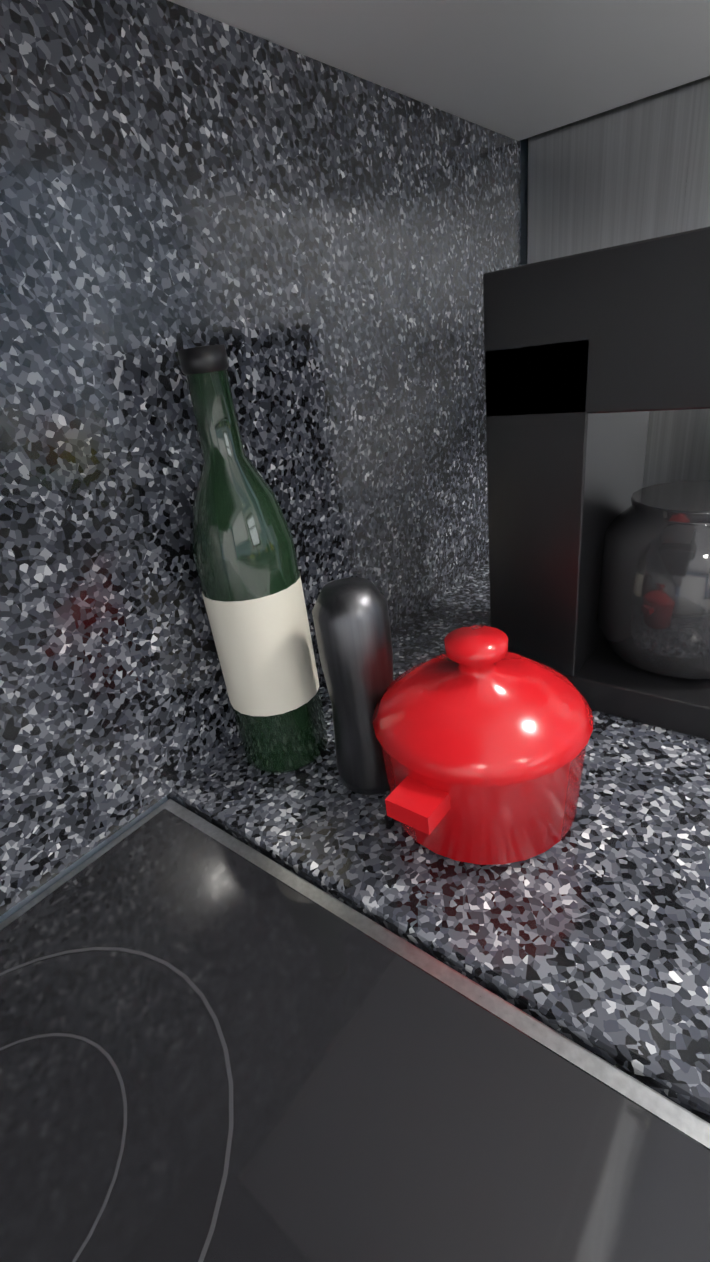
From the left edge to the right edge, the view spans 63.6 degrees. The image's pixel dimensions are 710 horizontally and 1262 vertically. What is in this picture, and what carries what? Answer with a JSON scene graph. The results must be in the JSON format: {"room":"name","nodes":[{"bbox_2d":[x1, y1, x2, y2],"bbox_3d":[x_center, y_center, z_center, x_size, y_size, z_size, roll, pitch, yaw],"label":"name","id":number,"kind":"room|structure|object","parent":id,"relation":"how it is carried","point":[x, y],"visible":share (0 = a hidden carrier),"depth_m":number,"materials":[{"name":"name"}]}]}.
{"room":"kitchen","nodes":[
{"label":"kitchen","id":0,"kind":"room"},
{"bbox_2d":[0,138,527,922],"bbox_3d":[-0.780,0.203,-0.187,0.120,2.440,5.880,13,33,37],"label":"wall","id":1,"kind":"structure","parent":0,"point":[164,800],"depth_m":0.49,"materials":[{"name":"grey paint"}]},
{"bbox_2d":[0,0,520,915],"bbox_3d":[-0.643,0.876,-0.459,0.658,1.439,3.885,13,33,37],"label":"backsplash","id":2,"kind":"structure","parent":1,"relation":"attached to","point":[316,248],"depth_m":0.43,"materials":[{"name":"grey stone"}]},
{"bbox_2d":[168,0,709,140],"bbox_3d":[0.029,-0.756,0.188,0.348,0.750,0.846,13,33,37],"label":"upper cabinet","id":3,"kind":"object","parent":1,"relation":"attached to","point":[518,70],"visible":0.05,"depth_m":0.45,"materials":[{"name":"silver metal"}]},
{"bbox_3d":[2.044,0.512,1.253,7.700,0.050,11.020,13,33,37],"label":"floor","id":4,"kind":"structure","parent":0,"visible":0},
{"bbox_2d":[0,799,709,1261],"bbox_3d":[-0.070,0.782,0.176,0.725,0.917,0.836,13,33,37],"label":"range","id":5,"kind":"object","parent":4,"relation":"on","point":[218,1045],"visible":1,"depth_m":0.27,"materials":[{"name":"black glass"}]},
{"bbox_2d":[166,561,709,1122],"bbox_3d":[0.360,0.455,0.732,0.658,0.914,0.702,13,33,37],"label":"countertop","id":6,"kind":"structure","parent":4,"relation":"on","point":[590,931],"depth_m":0.36,"materials":[{"name":"stone"}]},
{"bbox_2d":[177,345,327,772],"bbox_3d":[-0.081,-0.041,0.446,0.077,0.326,0.077,13,33,37],"label":"wine bottle","id":7,"kind":"object","parent":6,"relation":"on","point":[245,560],"visible":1,"depth_m":0.42,"materials":[{"name":"green glass"}]},
{"bbox_2d":[312,577,393,794],"bbox_3d":[0.004,0.042,0.434,0.056,0.167,0.055,13,33,37],"label":"pepper grinder","id":8,"kind":"object","parent":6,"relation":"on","point":[351,619],"visible":0.88,"depth_m":0.40,"materials":[{"name":"metal"}]},
{"bbox_2d":[372,625,592,864],"bbox_3d":[0.086,0.065,0.397,0.146,0.138,0.184,13,33,37],"label":"cooking pot","id":9,"kind":"object","parent":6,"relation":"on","point":[482,734],"visible":1,"depth_m":0.35,"materials":[{"name":"ceramic"}]},
{"bbox_2d":[483,226,709,739],"bbox_3d":[0.269,-0.117,0.476,0.256,0.350,0.180,13,33,37],"label":"coffee maker","id":10,"kind":"object","parent":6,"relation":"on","point":[599,566],"visible":0.88,"depth_m":0.45,"materials":[{"name":"black plastic"}]},
{"bbox_2d":[527,76,709,487],"bbox_3d":[0.854,-0.257,1.053,0.745,1.787,0.902,13,33,37],"label":"wall","id":11,"kind":"structure","parent":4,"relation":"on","point":[637,170],"depth_m":0.70,"materials":[{"name":"silver metal"}]}
]}

